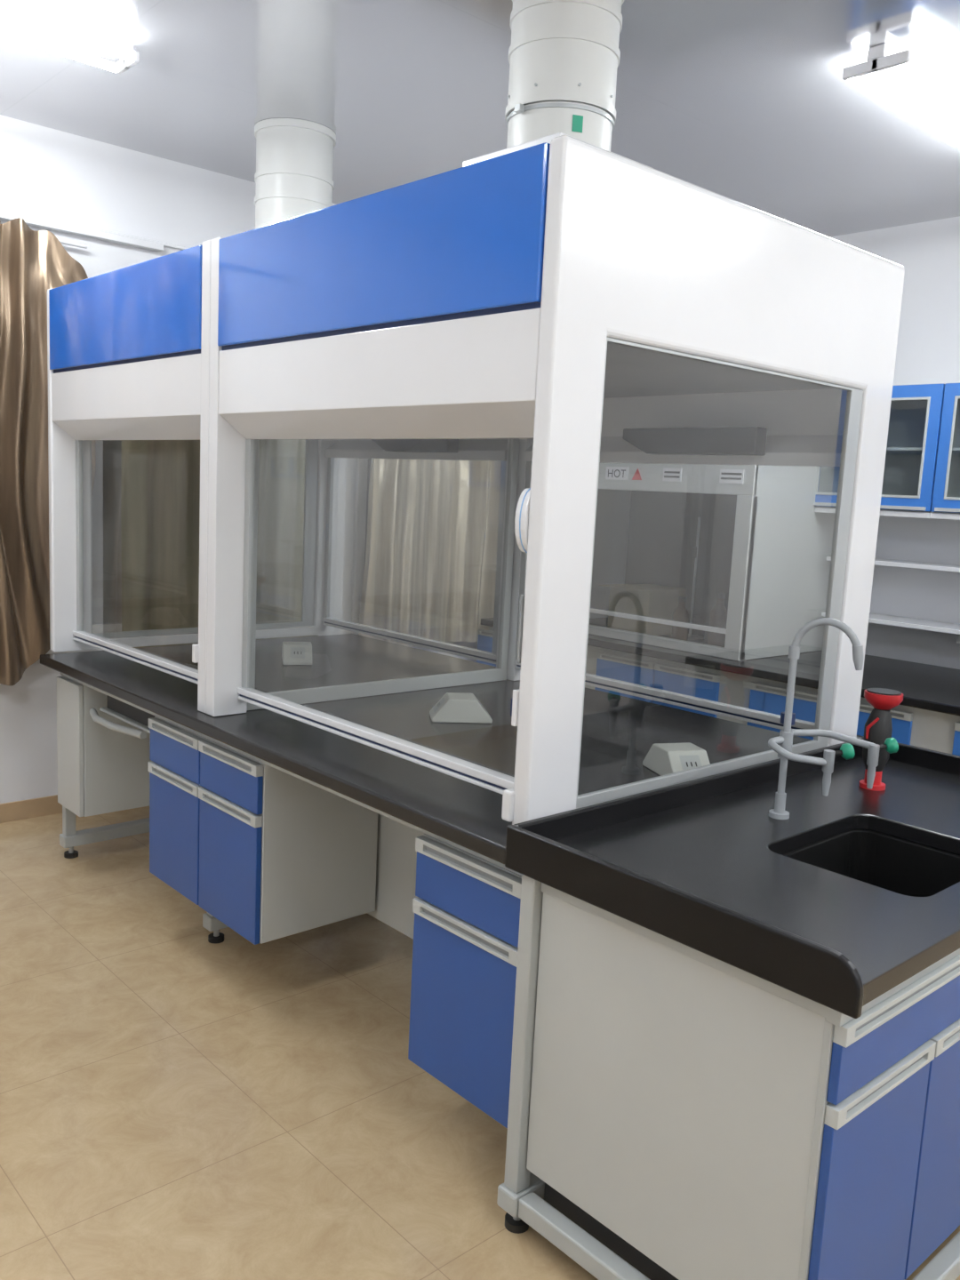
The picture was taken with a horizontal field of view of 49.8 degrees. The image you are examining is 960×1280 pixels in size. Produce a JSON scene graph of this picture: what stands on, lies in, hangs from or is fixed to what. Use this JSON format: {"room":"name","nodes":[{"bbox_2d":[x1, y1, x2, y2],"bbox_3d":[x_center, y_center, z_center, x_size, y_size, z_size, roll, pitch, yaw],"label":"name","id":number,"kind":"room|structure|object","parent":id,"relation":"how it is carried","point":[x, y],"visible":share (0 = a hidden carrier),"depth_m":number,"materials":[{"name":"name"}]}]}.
{"room":"chemistry laboratory","nodes":[
{"label":"chemistry laboratory","id":0,"kind":"room"},
{"bbox_2d":[0,114,478,803],"bbox_3d":[-1.922,-0.721,4.878,7.230,3.320,0.100,-5,11,-42],"label":"wall","id":1,"kind":"structure","parent":0,"point":[48,172],"depth_m":4.83,"materials":[{"name":"white paint"}]},
{"bbox_2d":[0,794,62,823],"bbox_3d":[-1.960,0.784,5.053,7.030,0.090,0.012,-5,11,-42],"label":"baseboard","id":2,"kind":"structure","parent":1,"relation":"attached to","point":[46,805],"depth_m":4.89,"materials":[{"name":"beige tile"}]},
{"bbox_2d":[0,217,95,685],"bbox_3d":[-2.295,-0.776,4.307,1.381,2.005,0.160,-5,11,-42],"label":"curtain","id":3,"kind":"object","parent":1,"relation":"hanging from","point":[33,262],"visible":0.46,"depth_m":4.55,"materials":[{"name":"brown fabric"}]},
{"bbox_2d":[0,208,188,251],"bbox_3d":[-2.197,-1.820,4.315,2.400,0.045,0.050,-5,11,-42],"label":"curtain rod","id":4,"kind":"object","parent":1,"relation":"attached to","point":[7,215],"depth_m":4.67,"materials":[{"name":"white paint"}]},
{"bbox_2d":[91,440,121,632],"bbox_3d":[-1.968,-0.621,4.766,2.800,1.250,0.029,-5,11,-42],"label":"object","id":5,"kind":"structure","parent":1,"relation":"in","point":[107,492],"depth_m":4.96,"materials":[{"name":"white paint"}]},
{"bbox_2d":[120,440,318,647],"bbox_3d":[-1.287,-0.573,5.264,1.131,1.220,0.093,-5,11,-42],"label":"curtain","id":6,"kind":"object","parent":1,"relation":"hanging from","point":[160,502],"visible":0.48,"depth_m":5.11,"materials":[{"name":"fabric"}]},
{"bbox_2d":[351,458,371,622],"bbox_3d":[-0.306,-0.631,6.287,1.100,1.000,0.029,-5,11,-42],"label":"window","id":7,"kind":"structure","parent":1,"relation":"in","point":[363,466],"depth_m":5.93,"materials":[{"name":"white paint"}]},
{"bbox_2d":[358,458,501,647],"bbox_3d":[-0.265,-0.575,6.194,1.130,1.220,0.154,-5,11,-42],"label":"curtain","id":8,"kind":"object","parent":1,"relation":"hanging from","point":[429,572],"visible":0.87,"depth_m":6.17,"materials":[{"name":"beige fabric"}]},
{"bbox_2d":[0,805,959,1279],"bbox_3d":[0.564,1.402,2.307,7.030,0.100,7.570,-5,11,-42],"label":"floor","id":9,"kind":"structure","parent":0,"point":[176,1104],"depth_m":2.74,"materials":[{"name":"beige tile"}]},
{"bbox_2d":[59,805,149,858],"bbox_3d":[-1.221,0.472,4.843,1.461,0.840,0.060,-5,11,-42],"label":"frame","id":10,"kind":"object","parent":9,"relation":"on","point":[69,838],"visible":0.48,"depth_m":4.46,"materials":[{"name":"grey metal"}]},
{"bbox_2d":[40,633,812,863],"bbox_3d":[-0.300,0.226,3.777,1.571,0.040,2.802,-5,11,-42],"label":"countertop","id":11,"kind":"structure","parent":10,"relation":"on","point":[619,732],"depth_m":3.33,"materials":[{"name":"black stone"}]},
{"bbox_2d":[56,675,152,816],"bbox_3d":[-1.505,0.398,4.350,0.450,0.580,0.240,-5,11,-42],"label":"base cabinet","id":12,"kind":"object","parent":11,"relation":"hanging from","point":[101,770],"visible":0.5,"depth_m":4.20,"materials":[{"name":"white laminate"}]},
{"bbox_2d":[89,695,155,739],"bbox_3d":[-1.242,0.252,3.990,0.364,0.163,0.524,-5,11,-42],"label":"keyboard tray","id":13,"kind":"object","parent":11,"relation":"hanging from","point":[132,716],"visible":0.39,"depth_m":3.89,"materials":[{"name":"grey plastic"}]},
{"bbox_2d":[148,716,378,944],"bbox_3d":[-0.753,0.566,3.526,0.456,0.604,0.745,-5,11,-42],"label":"base cabinet","id":14,"kind":"object","parent":11,"relation":"hanging from","point":[270,853],"visible":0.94,"depth_m":3.28,"materials":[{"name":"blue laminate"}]},
{"bbox_2d":[47,239,509,712],"bbox_3d":[-0.778,-0.626,4.223,1.469,1.469,1.374,-5,11,-42],"label":"fume hood","id":15,"kind":"object","parent":11,"relation":"on","point":[128,348],"visible":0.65,"depth_m":4.03,"materials":[{"name":"white paint"}]},
{"bbox_2d":[254,118,335,228],"bbox_3d":[-0.815,-1.799,4.497,0.356,0.769,0.346,-5,11,-42],"label":"duct","id":16,"kind":"object","parent":15,"relation":"on","point":[293,174],"visible":0.32,"depth_m":4.33,"materials":[{"name":"white paint"}]},
{"bbox_2d":[60,672,521,875],"bbox_3d":[-0.795,0.315,3.266,0.035,0.036,2.750,-5,11,-42],"label":"support beam","id":17,"kind":"structure","parent":11,"relation":"attached to","point":[399,820],"depth_m":2.86,"materials":[{"name":"grey metal"}]},
{"bbox_2d":[281,641,311,664],"bbox_3d":[-0.778,0.052,4.403,0.120,0.078,0.200,1,8,-12],"label":"socket","id":18,"kind":"object","parent":11,"relation":"on","point":[292,652],"visible":1,"depth_m":4.33,"materials":[{"name":"beige plastic"}]},
{"bbox_2d":[290,647,304,658],"bbox_3d":[-0.762,0.054,4.331,0.060,0.041,0.033,1,8,-12],"label":"outlet plate","id":19,"kind":"object","parent":18,"relation":"attached to","point":[296,652],"depth_m":4.33,"materials":[{"name":"beige plastic"}]},
{"bbox_2d":[367,813,423,939],"bbox_3d":[-0.481,0.586,3.605,0.020,0.640,2.750,-5,11,-42],"label":"panel","id":20,"kind":"object","parent":11,"relation":"attached to","point":[396,854],"visible":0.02,"depth_m":3.38,"materials":[{"name":"white laminate"}]},
{"bbox_2d":[429,692,492,723],"bbox_3d":[-0.064,0.225,3.446,0.200,0.078,0.120,2,8,-7],"label":"socket","id":21,"kind":"object","parent":11,"relation":"on","point":[452,707],"visible":1,"depth_m":3.39,"materials":[{"name":"beige plastic"}]},
{"bbox_2d":[432,697,445,711],"bbox_3d":[-0.135,0.214,3.436,0.033,0.041,0.060,2,8,-7],"label":"outlet plate","id":22,"kind":"object","parent":21,"relation":"attached to","point":[442,701],"depth_m":3.43,"materials":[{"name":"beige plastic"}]},
{"bbox_2d":[408,833,521,1127],"bbox_3d":[0.123,0.758,2.571,0.456,0.624,0.380,-5,11,-42],"label":"base cabinet","id":23,"kind":"object","parent":11,"relation":"hanging from","point":[466,909],"visible":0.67,"depth_m":2.42,"materials":[{"name":"blue laminate"}]},
{"bbox_2d":[205,135,904,824],"bbox_3d":[0.177,-0.429,3.183,1.467,1.469,1.474,-5,11,-42],"label":"fume hood","id":24,"kind":"object","parent":11,"relation":"on","point":[578,304],"visible":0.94,"depth_m":2.59,"materials":[{"name":"white paint"}]},
{"bbox_2d":[510,688,519,726],"bbox_3d":[0.088,0.148,2.280,0.044,0.080,0.016,-5,11,-42],"label":"switch plate","id":25,"kind":"object","parent":24,"relation":"attached to","point":[515,701],"depth_m":2.26,"materials":[{"name":"white paint"}]},
{"bbox_2d":[516,594,524,663],"bbox_3d":[0.093,-0.024,2.245,0.023,0.150,0.005,-5,11,-42],"label":"switch plate","id":26,"kind":"object","parent":24,"relation":"attached to","point":[521,630],"depth_m":2.24,"materials":[{"name":"white plastic"}]},
{"bbox_2d":[462,0,651,167],"bbox_3d":[0.240,-1.546,3.101,0.410,0.769,0.410,-5,11,-42],"label":"duct","id":27,"kind":"object","parent":24,"relation":"on","point":[564,55],"visible":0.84,"depth_m":2.96,"materials":[{"name":"white paint"}]},
{"bbox_2d":[642,742,710,775],"bbox_3d":[0.554,0.336,2.890,0.120,0.078,0.200,0,9,-17],"label":"socket","id":28,"kind":"object","parent":11,"relation":"on","point":[662,758],"visible":0.77,"depth_m":2.85,"materials":[{"name":"beige plastic"}]},
{"bbox_2d":[679,754,701,770],"bbox_3d":[0.576,0.339,2.820,0.060,0.041,0.033,0,9,-17],"label":"outlet plate","id":29,"kind":"object","parent":28,"relation":"attached to","point":[686,762],"depth_m":2.82,"materials":[{"name":"white plastic"}]},
{"bbox_2d":[202,912,228,943],"bbox_3d":[-0.463,0.921,4.116,1.361,0.234,0.060,-5,11,-42],"label":"cabinet leg","id":30,"kind":"object","parent":9,"relation":"on","point":[210,923],"visible":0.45,"depth_m":3.68,"materials":[{"name":"grey metal"}]},
{"bbox_2d":[496,874,544,1233],"bbox_3d":[0.640,0.865,2.764,1.526,0.840,0.060,-5,11,-42],"label":"table leg","id":31,"kind":"object","parent":9,"relation":"on","point":[519,1181],"visible":0.41,"depth_m":2.26,"materials":[{"name":"grey metal"}]},
{"bbox_2d":[476,617,959,756],"bbox_3d":[1.963,0.583,5.139,1.065,0.850,4.860,-5,11,-42],"label":"base cabinets","id":32,"kind":"object","parent":9,"relation":"on","point":[927,716],"visible":0.3,"depth_m":5.13,"materials":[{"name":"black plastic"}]},
{"bbox_2d":[599,584,686,635],"bbox_3d":[0.960,-0.183,6.157,0.450,0.274,0.300,-5,11,-42],"label":"basin","id":33,"kind":"object","parent":32,"relation":"on","point":[650,600],"visible":0.73,"depth_m":6.06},
{"bbox_2d":[671,596,689,640],"bbox_3d":[1.111,-0.109,5.734,0.090,0.260,0.090,-5,11,-42],"label":"bottle","id":34,"kind":"object","parent":32,"relation":"on","point":[681,613],"visible":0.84,"depth_m":5.70,"materials":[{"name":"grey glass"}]},
{"bbox_2d":[687,517,703,640],"bbox_3d":[1.212,-0.348,5.895,0.248,0.699,0.173,-5,11,-42],"label":"support stand","id":35,"kind":"object","parent":32,"relation":"on","point":[693,553],"visible":0.84,"depth_m":5.94,"materials":[{"name":"metal"}]},
{"bbox_2d":[588,463,839,660],"bbox_3d":[1.153,-0.527,6.028,0.936,1.009,1.550,-5,11,-42],"label":"fume hood","id":36,"kind":"object","parent":32,"relation":"on","point":[764,545],"visible":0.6,"depth_m":5.59,"materials":[{"name":"white metal"}]},
{"bbox_2d":[707,592,727,647],"bbox_3d":[1.307,-0.109,5.666,0.100,0.300,0.100,-5,11,-42],"label":"bottle","id":37,"kind":"object","parent":32,"relation":"on","point":[718,613],"visible":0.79,"depth_m":5.63,"materials":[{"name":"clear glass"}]},
{"bbox_2d":[518,1182,959,1279],"bbox_3d":[0.878,1.276,2.525,1.501,0.118,0.718,-5,11,-42],"label":"frame","id":38,"kind":"object","parent":9,"relation":"on","point":[595,1247],"visible":0.95,"depth_m":2.17,"materials":[{"name":"grey metal"}]},
{"bbox_2d":[526,882,959,1279],"bbox_3d":[0.895,0.857,2.486,1.479,0.720,0.701,-5,11,-42],"label":"base cabinet","id":39,"kind":"object","parent":9,"relation":"on","point":[722,1120],"visible":0.89,"depth_m":1.94,"materials":[{"name":"white laminate"}]},
{"bbox_2d":[504,737,959,1018],"bbox_3d":[0.911,0.452,2.453,1.579,0.094,0.812,-5,11,-42],"label":"countertop","id":40,"kind":"structure","parent":39,"relation":"on","point":[700,864],"depth_m":2.14,"materials":[{"name":"black stone"}]},
{"bbox_2d":[768,617,898,819],"bbox_3d":[0.865,0.193,2.512,0.326,0.501,0.184,4,8,7],"label":"faucet","id":41,"kind":"object","parent":40,"relation":"on","point":[788,718],"visible":1,"depth_m":2.50,"materials":[{"name":"grey metal"}]},
{"bbox_2d":[782,829,959,896],"bbox_3d":[0.910,0.643,2.357,0.490,0.259,0.400,-5,11,-42],"label":"sink basin","id":42,"kind":"object","parent":40,"relation":"in","point":[885,861],"visible":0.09,"depth_m":2.55,"materials":[{"name":"black plastic"}]},
{"bbox_2d":[858,688,903,791],"bbox_3d":[1.098,0.273,2.849,0.101,0.270,0.100,-5,11,-42],"label":"eyewash spray","id":43,"kind":"object","parent":40,"relation":"on","point":[878,726],"visible":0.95,"depth_m":2.81,"materials":[{"name":"red plastic"}]},
{"bbox_2d":[864,689,903,711],"bbox_3d":[1.103,0.173,2.835,0.100,0.061,0.100,-5,11,-42],"label":"cup","id":44,"kind":"object","parent":43,"relation":"on","point":[882,700],"depth_m":2.80,"materials":[{"name":"red plastic"}]},
{"bbox_2d":[0,0,959,237],"bbox_3d":[0.723,-1.782,1.849,7.030,0.100,7.570,-5,11,-42],"label":"ceiling","id":45,"kind":"structure","parent":0,"point":[748,102],"depth_m":3.89,"materials":[{"name":"white paint"}]},
{"bbox_2d":[0,0,139,74],"bbox_3d":[-1.684,-2.013,3.235,1.220,0.074,0.168,-5,11,-42],"label":"lamp","id":46,"kind":"object","parent":45,"relation":"attached to","point":[10,12],"visible":1,"depth_m":3.48,"materials":[{"name":"white paint"}]},
{"bbox_2d":[842,43,959,146],"bbox_3d":[1.728,-1.917,3.751,1.220,0.074,0.228,-5,11,-42],"label":"lamp","id":47,"kind":"object","parent":45,"relation":"attached to","point":[901,66],"visible":1,"depth_m":3.48,"materials":[{"name":"white metal"}]},
{"bbox_2d":[830,216,959,669],"bbox_3d":[3.287,-0.401,4.460,0.100,3.320,7.570,-5,11,-42],"label":"wall","id":48,"kind":"structure","parent":0,"point":[928,345],"depth_m":5.41,"materials":[{"name":"white paint"}]},
{"bbox_2d":[813,383,945,518],"bbox_3d":[2.105,-0.972,5.370,0.360,0.648,0.683,-5,11,-42],"label":"upper cabinet","id":49,"kind":"object","parent":48,"relation":"attached to","point":[916,413],"visible":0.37,"depth_m":5.36,"materials":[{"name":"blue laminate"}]},
{"bbox_2d":[821,611,959,643],"bbox_3d":[2.859,0.066,4.677,0.299,0.072,2.730,-5,11,-42],"label":"wall shelf","id":50,"kind":"object","parent":48,"relation":"attached to","point":[949,628],"visible":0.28,"depth_m":5.28,"materials":[{"name":"white metal"}]},
{"bbox_2d":[826,556,959,572],"bbox_3d":[2.874,-0.231,4.634,0.299,0.072,2.730,-5,11,-42],"label":"wall shelf","id":51,"kind":"object","parent":48,"relation":"attached to","point":[925,565],"visible":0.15,"depth_m":5.22,"materials":[{"name":"white metal"}]},
{"bbox_2d":[929,382,959,519],"bbox_3d":[2.564,-0.877,4.869,0.360,0.648,0.683,-5,11,-42],"label":"upper cabinet","id":52,"kind":"object","parent":48,"relation":"attached to","point":[946,499],"visible":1,"depth_m":4.99,"materials":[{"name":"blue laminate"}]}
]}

